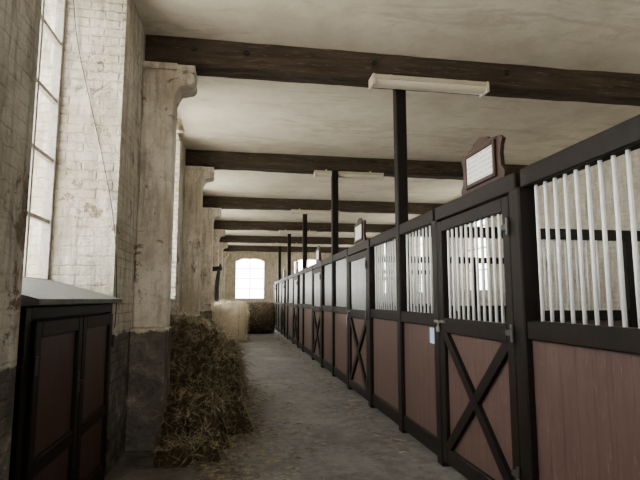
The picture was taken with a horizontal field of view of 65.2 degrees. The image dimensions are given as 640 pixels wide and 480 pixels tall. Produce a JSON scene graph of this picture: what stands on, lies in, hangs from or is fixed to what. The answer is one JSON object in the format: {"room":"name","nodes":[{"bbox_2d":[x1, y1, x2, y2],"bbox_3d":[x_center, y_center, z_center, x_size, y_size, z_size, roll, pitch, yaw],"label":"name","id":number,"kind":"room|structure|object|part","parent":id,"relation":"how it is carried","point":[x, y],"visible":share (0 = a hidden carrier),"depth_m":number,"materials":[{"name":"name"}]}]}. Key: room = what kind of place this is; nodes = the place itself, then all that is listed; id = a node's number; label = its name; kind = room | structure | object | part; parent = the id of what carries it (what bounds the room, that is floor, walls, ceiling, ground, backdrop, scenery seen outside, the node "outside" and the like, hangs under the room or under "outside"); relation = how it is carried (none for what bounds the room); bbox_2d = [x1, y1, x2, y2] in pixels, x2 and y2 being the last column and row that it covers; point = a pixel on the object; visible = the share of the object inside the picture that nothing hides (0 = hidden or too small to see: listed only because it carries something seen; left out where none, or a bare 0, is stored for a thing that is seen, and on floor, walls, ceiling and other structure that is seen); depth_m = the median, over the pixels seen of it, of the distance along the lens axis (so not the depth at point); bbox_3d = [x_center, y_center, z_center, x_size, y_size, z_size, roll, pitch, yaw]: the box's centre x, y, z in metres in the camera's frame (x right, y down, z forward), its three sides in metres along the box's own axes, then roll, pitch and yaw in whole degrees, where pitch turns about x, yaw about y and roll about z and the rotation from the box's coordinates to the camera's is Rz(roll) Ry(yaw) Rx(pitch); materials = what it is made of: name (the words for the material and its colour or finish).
{"room":"farm building","nodes":[
{"label":"farm building","id":0,"kind":"room"},
{"bbox_2d":[0,0,185,479],"bbox_3d":[-3.585,0.755,12.586,0.870,4.450,36.800,1,-7,-9],"label":"wall","id":1,"kind":"structure","parent":0,"point":[111,35],"depth_m":4.45,"materials":[{"name":"brick"}]},
{"bbox_2d":[23,0,66,279],"bbox_3d":[-2.212,-1.064,3.527,0.070,2.700,1.880,1,-7,-9],"label":"frame","id":2,"kind":"object","parent":1,"relation":"attached to","point":[58,38],"visible":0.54,"depth_m":4.33,"materials":[{"name":"paint"}]},
{"bbox_2d":[73,0,116,327],"bbox_3d":[-2.039,-0.762,4.508,0.492,3.071,0.131,1,-7,-9],"label":"cable","id":3,"kind":"object","parent":1,"relation":"attached to","point":[73,0],"visible":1,"depth_m":4.47,"materials":[{"name":"metal"}]},
{"bbox_2d":[176,119,184,132],"bbox_3d":[-2.161,-1.732,7.553,0.239,0.211,0.180,1,-7,-9],"label":"wall lamp","id":4,"kind":"object","parent":1,"relation":"attached to","point":[180,129],"visible":0.38,"depth_m":7.52,"materials":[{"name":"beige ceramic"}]},
{"bbox_2d":[212,263,221,300],"bbox_3d":[-3.382,1.356,15.711,0.549,1.132,1.800,1,-7,-9],"label":"rack","id":5,"kind":"object","parent":1,"relation":"attached to","point":[218,269],"visible":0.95,"depth_m":15.37,"materials":[{"name":"metal"}]},
{"bbox_3d":[-3.382,0.899,15.765,0.549,0.210,1.800,1,-7,-9],"label":"peg rail","id":6,"kind":"part","parent":5,"relation":"part of","materials":[{"name":"metal"}]},
{"bbox_2d":[224,251,330,301],"bbox_3d":[-2.819,2.931,31.022,8.350,4.450,0.400,1,-7,-9],"label":"wall","id":7,"kind":"structure","parent":0,"point":[270,259],"depth_m":30.82,"materials":[{"name":"paint"}]},
{"bbox_2d":[235,258,264,298],"bbox_3d":[-4.324,2.381,30.840,1.800,2.500,0.070,1,-7,-9],"label":"frame","id":8,"kind":"object","parent":7,"relation":"attached to","point":[249,288],"visible":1,"depth_m":30.76,"materials":[{"name":"paint"}]},
{"bbox_2d":[104,328,467,479],"bbox_3d":[0.304,3.138,12.942,8.750,0.200,36.800,1,-7,-9],"label":"floor","id":9,"kind":"structure","parent":0,"point":[347,462],"depth_m":5.38,"materials":[{"name":"concrete"}]},
{"bbox_2d":[9,277,121,479],"bbox_3d":[-1.864,1.068,3.335,0.575,1.660,1.865,1,-7,-9],"label":"tall cabinet","id":10,"kind":"object","parent":9,"relation":"on","point":[60,424],"visible":0.99,"depth_m":3.12,"materials":[{"name":"black wood"}]},
{"bbox_3d":[-1.579,1.115,2.962,0.040,1.280,0.812,1,-7,-9],"label":"door frame","id":11,"kind":"part","parent":10,"relation":"part of","materials":[{"name":"black wood"}]},
{"bbox_3d":[-1.864,0.343,3.421,0.575,0.200,1.865,1,-7,-9],"label":"sloped lid","id":12,"kind":"part","parent":10,"relation":"part of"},
{"bbox_3d":[-1.712,1.210,3.773,0.040,1.280,0.812,1,-7,-9],"label":"door frame","id":13,"kind":"part","parent":10,"relation":"part of","materials":[{"name":"black wood"}]},
{"bbox_2d":[124,61,197,451],"bbox_3d":[-1.692,0.089,5.446,0.559,4.100,0.520,1,-7,-9],"label":"pilaster","id":14,"kind":"object","parent":9,"relation":"on","point":[165,85],"visible":0.94,"depth_m":5.32,"materials":[{"name":"paint"}]},
{"bbox_2d":[180,166,214,316],"bbox_3d":[-2.400,0.598,9.758,0.559,4.100,0.520,1,-7,-9],"label":"pilaster","id":15,"kind":"object","parent":9,"relation":"on","point":[196,177],"visible":0.66,"depth_m":9.71,"materials":[{"name":"paint"}]},
{"bbox_2d":[138,304,266,469],"bbox_3d":[-1.482,1.570,6.673,1.462,1.444,4.506,1,-7,-9],"label":"pile","id":16,"kind":"object","parent":9,"relation":"on","point":[207,397],"visible":0.85,"depth_m":5.67,"materials":[{"name":"plant"}]},
{"bbox_2d":[200,207,221,322],"bbox_3d":[-3.131,1.124,14.218,0.559,4.100,0.520,1,-7,-9],"label":"pilaster","id":17,"kind":"object","parent":9,"relation":"on","point":[209,215],"visible":0.66,"depth_m":14.16,"materials":[{"name":"paint"}]},
{"bbox_2d":[212,229,224,302],"bbox_3d":[-3.854,1.644,18.629,0.559,4.100,0.520,1,-7,-9],"label":"pilaster","id":18,"kind":"object","parent":9,"relation":"on","point":[217,233],"visible":0.44,"depth_m":18.65,"materials":[{"name":"paint"}]},
{"bbox_2d":[219,242,227,300],"bbox_3d":[-4.578,2.165,23.040,0.559,4.100,0.520,1,-7,-9],"label":"pilaster","id":19,"kind":"object","parent":9,"relation":"on","point":[222,246],"visible":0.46,"depth_m":23.08,"materials":[{"name":"paint"}]},
{"bbox_2d":[222,251,228,299],"bbox_3d":[-5.293,2.680,27.402,0.559,4.100,0.520,1,-7,-9],"label":"pilaster","id":20,"kind":"object","parent":9,"relation":"on","point":[225,253],"visible":0.4,"depth_m":27.40,"materials":[{"name":"paint"}]},
{"bbox_2d":[211,298,250,341],"bbox_3d":[-3.232,2.864,17.877,1.587,1.595,1.270,1,-7,-9],"label":"hay bale","id":21,"kind":"object","parent":9,"relation":"on","point":[235,314],"visible":0.75,"depth_m":17.51,"materials":[{"name":"plant"}]},
{"bbox_2d":[246,300,276,333],"bbox_3d":[-2.693,3.395,22.093,1.590,1.446,1.574,1,-7,-9],"label":"hay bale","id":22,"kind":"object","parent":9,"relation":"on","point":[262,318],"visible":0.88,"depth_m":21.56,"materials":[{"name":"plant"}]},
{"bbox_2d":[274,282,276,329],"bbox_3d":[-2.255,3.311,25.375,0.185,2.370,1.765,1,-7,-9],"label":"stall","id":23,"kind":"object","parent":9,"relation":"on","point":[275,284],"visible":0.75,"depth_m":24.77,"materials":[{"name":"black wood"}]},
{"bbox_3d":[-2.251,3.344,25.264,0.061,2.160,1.275,1,-7,-9],"label":"door frame","id":24,"kind":"part","parent":23,"relation":"part of","materials":[{"name":"black wood"}]},
{"bbox_2d":[278,246,280,331],"bbox_3d":[-1.908,2.214,23.503,0.130,4.110,0.130,1,-7,-9],"label":"support post","id":25,"kind":"object","parent":9,"relation":"on","point":[279,247],"visible":0.56,"depth_m":23.53,"materials":[{"name":"black metal"}]},
{"bbox_2d":[276,278,285,336],"bbox_3d":[0.420,2.990,22.655,4.585,2.370,4.500,1,-7,-9],"label":"stall","id":26,"kind":"object","parent":9,"relation":"on","point":[282,283],"visible":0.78,"depth_m":21.37,"materials":[{"name":"black wood"}]},
{"bbox_3d":[-1.528,2.823,20.853,0.061,2.160,1.275,1,-7,-9],"label":"door frame","id":27,"kind":"part","parent":26,"relation":"part of","materials":[{"name":"black wood"}]},
{"bbox_2d":[287,234,290,338],"bbox_3d":[-1.185,1.694,19.092,0.130,4.110,0.130,1,-7,-9],"label":"support post","id":28,"kind":"object","parent":9,"relation":"on","point":[289,235],"visible":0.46,"depth_m":19.11,"materials":[{"name":"black metal"}]},
{"bbox_2d":[302,214,306,351],"bbox_3d":[-0.446,1.162,14.583,0.130,4.110,0.130,1,-7,-9],"label":"support post","id":29,"kind":"object","parent":9,"relation":"on","point":[304,228],"visible":0.58,"depth_m":14.59,"materials":[{"name":"black wood"}]},
{"bbox_2d":[190,334,427,479],"bbox_3d":[-1.293,2.899,11.942,2.468,0.031,19.679,1,-7,-9],"label":"straw","id":30,"kind":"object","parent":9,"relation":"on","point":[263,400],"visible":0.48,"depth_m":5.13,"materials":[{"name":"beige plant"}]},
{"bbox_2d":[331,170,338,376],"bbox_3d":[0.302,0.624,10.025,0.130,4.110,0.130,1,-7,-9],"label":"support post","id":31,"kind":"object","parent":9,"relation":"on","point":[334,178],"visible":0.74,"depth_m":10.04,"materials":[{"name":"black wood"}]},
{"bbox_2d":[285,272,392,347],"bbox_3d":[1.151,2.464,18.195,4.585,2.370,4.600,1,-7,-9],"label":"stall","id":32,"kind":"object","parent":9,"relation":"on","point":[294,279],"visible":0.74,"depth_m":16.90,"materials":[{"name":"black wood"}]},
{"bbox_3d":[-0.788,2.291,16.345,0.061,2.160,1.275,1,-7,-9],"label":"door frame","id":33,"kind":"part","parent":32,"relation":"part of","materials":[{"name":"black wood"}]},
{"bbox_2d":[295,260,298,272],"bbox_3d":[-0.776,0.862,16.502,0.050,0.415,0.720,1,-7,-9],"label":"sign","id":34,"kind":"object","parent":32,"relation":"on","point":[296,263],"visible":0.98,"depth_m":16.37,"materials":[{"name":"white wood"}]},
{"bbox_2d":[298,261,430,367],"bbox_3d":[1.887,1.935,13.711,4.585,2.370,4.550,1,-7,-9],"label":"stall","id":35,"kind":"object","parent":9,"relation":"on","point":[313,345],"visible":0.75,"depth_m":12.41,"materials":[{"name":"black wood"}]},
{"bbox_3d":[-0.057,1.765,11.885,0.061,2.160,1.275,1,-7,-9],"label":"door frame","id":36,"kind":"part","parent":35,"relation":"part of","materials":[{"name":"black wood"}]},
{"bbox_2d":[316,245,321,262],"bbox_3d":[-0.044,0.336,12.043,0.050,0.415,0.720,1,-7,-9],"label":"sign","id":37,"kind":"object","parent":35,"relation":"on","point":[318,250],"visible":0.98,"depth_m":11.89,"materials":[{"name":"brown wood"}]},
{"bbox_2d":[393,89,409,432],"bbox_3d":[0.975,0.140,5.918,0.130,4.110,0.130,1,-7,-9],"label":"support post","id":38,"kind":"object","parent":9,"relation":"on","point":[399,95],"visible":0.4,"depth_m":5.91,"materials":[{"name":"black metal"}]},
{"bbox_2d":[322,239,505,407],"bbox_3d":[2.586,1.432,9.447,4.585,2.370,4.150,1,-7,-9],"label":"stall","id":39,"kind":"object","parent":9,"relation":"on","point":[355,265],"visible":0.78,"depth_m":8.32,"materials":[{"name":"black wood"}]},
{"bbox_3d":[0.610,1.285,7.817,0.061,2.160,1.275,1,-7,-9],"label":"door frame","id":40,"kind":"part","parent":39,"relation":"part of","materials":[{"name":"black wood"}]},
{"bbox_2d":[354,218,366,244],"bbox_3d":[0.626,-0.146,7.955,0.050,0.415,0.720,1,-7,-9],"label":"sign","id":41,"kind":"object","parent":39,"relation":"on","point":[360,227],"visible":0.98,"depth_m":7.86,"materials":[{"name":"brown wood"}]},
{"bbox_3d":[0.611,-0.119,7.949,0.020,0.290,0.500,1,-7,-9],"label":"moulding","id":42,"kind":"part","parent":41,"relation":"part of","materials":[{"name":"brown wood"}]},
{"bbox_2d":[370,172,639,479],"bbox_3d":[3.233,0.966,5.502,4.585,2.370,3.900,1,-7,-9],"label":"stall","id":43,"kind":"object","parent":9,"relation":"on","point":[470,392],"visible":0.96,"depth_m":4.22,"materials":[{"name":"black wood"}]},
{"bbox_2d":[430,327,433,343],"bbox_3d":[1.101,0.933,4.876,0.008,0.150,0.160,1,-7,-9],"label":"paper notice","id":44,"kind":"object","parent":43,"relation":"attached to","point":[431,329],"visible":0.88,"depth_m":4.90,"materials":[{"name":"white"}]},
{"bbox_3d":[1.237,0.834,3.994,0.061,2.160,1.275,1,-7,-9],"label":"door frame","id":45,"kind":"part","parent":43,"relation":"part of","materials":[{"name":"black wood"}]},
{"bbox_2d":[461,135,508,195],"bbox_3d":[1.279,-0.616,3.975,0.050,0.415,0.720,1,-7,-9],"label":"sign","id":46,"kind":"object","parent":43,"relation":"on","point":[484,164],"visible":0.98,"depth_m":3.90,"materials":[{"name":"brown wood"}]},
{"bbox_3d":[1.264,-0.589,3.970,0.020,0.290,0.500,1,-7,-9],"label":"moulding","id":47,"kind":"part","parent":46,"relation":"part of","materials":[{"name":"brown wood"}]},
{"bbox_2d":[520,114,639,479],"bbox_3d":[3.876,0.504,1.581,4.585,2.370,4.100,1,-7,-9],"label":"stall","id":48,"kind":"object","parent":9,"relation":"on","point":[587,376],"visible":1,"depth_m":2.74,"materials":[{"name":"black wood"}]},
{"bbox_2d":[134,0,639,246],"bbox_3d":[0.304,-1.504,13.490,8.750,0.250,36.800,1,-7,-9],"label":"ceiling","id":49,"kind":"structure","parent":0,"point":[225,114],"depth_m":7.33,"materials":[{"name":"paint"}]},
{"bbox_2d":[223,245,349,252],"bbox_3d":[-1.891,0.539,28.293,7.476,0.336,0.338,1,-7,-9],"label":"timber","id":50,"kind":"object","parent":49,"relation":"attached to","point":[233,248],"visible":0.72,"depth_m":28.03,"materials":[{"name":"brown wood"}]},
{"bbox_2d":[219,235,369,244],"bbox_3d":[-1.176,0.025,23.929,7.476,0.338,0.332,1,-7,-9],"label":"timber","id":51,"kind":"object","parent":49,"relation":"attached to","point":[231,238],"visible":0.67,"depth_m":23.65,"materials":[{"name":"brown wood"}]},
{"bbox_2d":[271,242,301,246],"bbox_3d":[-1.581,0.204,23.661,1.448,0.180,0.200,1,-7,-9],"label":"fluorescent light fixture","id":52,"kind":"object","parent":51,"relation":"attached to","point":[276,243],"visible":0.98,"depth_m":23.56,"materials":[{"name":"beige plastic"}]},
{"bbox_2d":[272,244,300,245],"bbox_3d":[-1.581,0.256,23.655,1.380,0.065,0.170,1,-7,-9],"label":"diffuser","id":53,"kind":"object","parent":52,"relation":"attached to","point":[272,244],"depth_m":23.56,"materials":[{"name":"white plastic"}]},
{"bbox_2d":[214,220,394,232],"bbox_3d":[-0.453,-0.495,19.520,7.476,0.338,0.338,1,-7,-9],"label":"timber","id":54,"kind":"object","parent":49,"relation":"attached to","point":[218,224],"visible":0.73,"depth_m":19.26,"materials":[{"name":"brown wood"}]},
{"bbox_2d":[279,229,316,234],"bbox_3d":[-0.858,-0.316,19.250,1.448,0.180,0.200,1,-7,-9],"label":"fluorescent light fixture","id":55,"kind":"object","parent":54,"relation":"attached to","point":[285,231],"visible":1,"depth_m":19.15,"materials":[{"name":"beige plastic"}]},
{"bbox_2d":[280,232,315,233],"bbox_3d":[-0.858,-0.264,19.244,1.380,0.065,0.170,1,-7,-9],"label":"diffuser","id":56,"kind":"object","parent":55,"relation":"attached to","point":[280,232],"depth_m":19.17,"materials":[{"name":"white plastic"}]},
{"bbox_2d":[203,196,442,213],"bbox_3d":[0.270,-1.016,15.111,7.476,0.336,0.340,1,-7,-9],"label":"timber","id":57,"kind":"object","parent":49,"relation":"attached to","point":[249,203],"visible":0.76,"depth_m":14.86,"materials":[{"name":"brown wood"}]},
{"bbox_2d":[291,208,339,214],"bbox_3d":[-0.135,-0.837,14.839,1.448,0.180,0.200,1,-7,-9],"label":"fluorescent light fixture","id":58,"kind":"object","parent":57,"relation":"attached to","point":[293,211],"visible":0.77,"depth_m":14.75,"materials":[{"name":"beige plastic"}]},
{"bbox_2d":[293,211,330,214],"bbox_3d":[-0.135,-0.785,14.833,1.380,0.065,0.170,1,-7,-9],"label":"diffuser","id":59,"kind":"object","parent":58,"relation":"attached to","point":[294,212],"depth_m":14.76,"materials":[{"name":"white plastic"}]},
{"bbox_2d":[185,149,527,179],"bbox_3d":[1.002,-1.544,10.650,7.476,0.333,0.334,1,-7,-9],"label":"timber","id":60,"kind":"object","parent":49,"relation":"attached to","point":[223,160],"visible":0.7,"depth_m":10.34,"materials":[{"name":"brown wood"}]},
{"bbox_2d":[314,169,383,180],"bbox_3d":[0.597,-1.363,10.379,1.448,0.180,0.200,1,-7,-9],"label":"fluorescent light fixture","id":61,"kind":"object","parent":60,"relation":"attached to","point":[317,173],"visible":1,"depth_m":10.31,"materials":[{"name":"beige plastic"}]},
{"bbox_2d":[316,173,381,179],"bbox_3d":[0.597,-1.311,10.373,1.380,0.065,0.170,1,-7,-9],"label":"diffuser","id":62,"kind":"object","parent":61,"relation":"attached to","point":[376,176],"depth_m":10.33,"materials":[{"name":"white plastic"}]},
{"bbox_2d":[145,35,639,105],"bbox_3d":[1.709,-2.054,6.340,7.476,0.331,0.338,1,-7,-9],"label":"timber","id":63,"kind":"object","parent":49,"relation":"attached to","point":[212,58],"visible":0.85,"depth_m":6.04,"materials":[{"name":"brown wood"}]},
{"bbox_2d":[190,44,196,50],"bbox_3d":[-1.415,-2.189,5.600,0.068,0.070,0.142,1,-7,-9],"label":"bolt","id":64,"kind":"object","parent":63,"relation":"attached to","point":[193,47],"depth_m":5.65,"materials":[{"name":"metal"}]},
{"bbox_2d":[244,48,249,55],"bbox_3d":[-0.832,-2.177,5.703,0.058,0.070,0.166,1,-7,-9],"label":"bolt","id":65,"kind":"object","parent":63,"relation":"attached to","point":[247,52],"depth_m":5.75,"materials":[{"name":"metal"}]},
{"bbox_2d":[370,58,375,64],"bbox_3d":[0.634,-2.150,5.932,0.073,0.070,0.150,1,-7,-9],"label":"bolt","id":66,"kind":"object","parent":63,"relation":"attached to","point":[373,61],"depth_m":5.99,"materials":[{"name":"metal"}]},
{"bbox_2d":[369,73,488,97],"bbox_3d":[1.313,-1.878,6.012,1.448,0.180,0.200,1,-7,-9],"label":"fluorescent light fixture","id":67,"kind":"object","parent":63,"relation":"attached to","point":[389,81],"visible":1,"depth_m":5.94,"materials":[{"name":"white metal"}]},
{"bbox_2d":[373,78,485,94],"bbox_3d":[1.313,-1.826,6.006,1.380,0.065,0.170,1,-7,-9],"label":"diffuser","id":68,"kind":"object","parent":67,"relation":"attached to","point":[416,84],"depth_m":5.95,"materials":[{"name":"white plastic"}]},
{"bbox_2d":[505,69,510,75],"bbox_3d":[2.336,-2.116,6.218,0.100,0.070,0.160,1,-7,-9],"label":"plates","id":69,"kind":"object","parent":63,"relation":"attached to","point":[508,71],"depth_m":6.27,"materials":[{"name":"metal"}]},
{"bbox_2d":[378,148,639,309],"bbox_3d":[4.425,0.908,13.881,0.400,4.450,36.800,1,-7,-9],"label":"wall","id":70,"kind":"structure","parent":0,"point":[635,155],"depth_m":9.46,"materials":[{"name":"beige plaster"}]},
{"bbox_2d":[412,237,421,292],"bbox_3d":[3.701,0.758,18.371,0.070,2.400,1.600,1,-7,-9],"label":"frame","id":71,"kind":"object","parent":70,"relation":"attached to","point":[417,237],"visible":0.06,"depth_m":18.61,"materials":[{"name":"paint"}]},
{"bbox_2d":[464,223,486,291],"bbox_3d":[4.425,0.238,13.960,0.070,2.400,1.600,1,-7,-9],"label":"frame","id":72,"kind":"object","parent":70,"relation":"attached to","point":[472,223],"visible":0.14,"depth_m":14.21,"materials":[{"name":"paint"}]}
]}

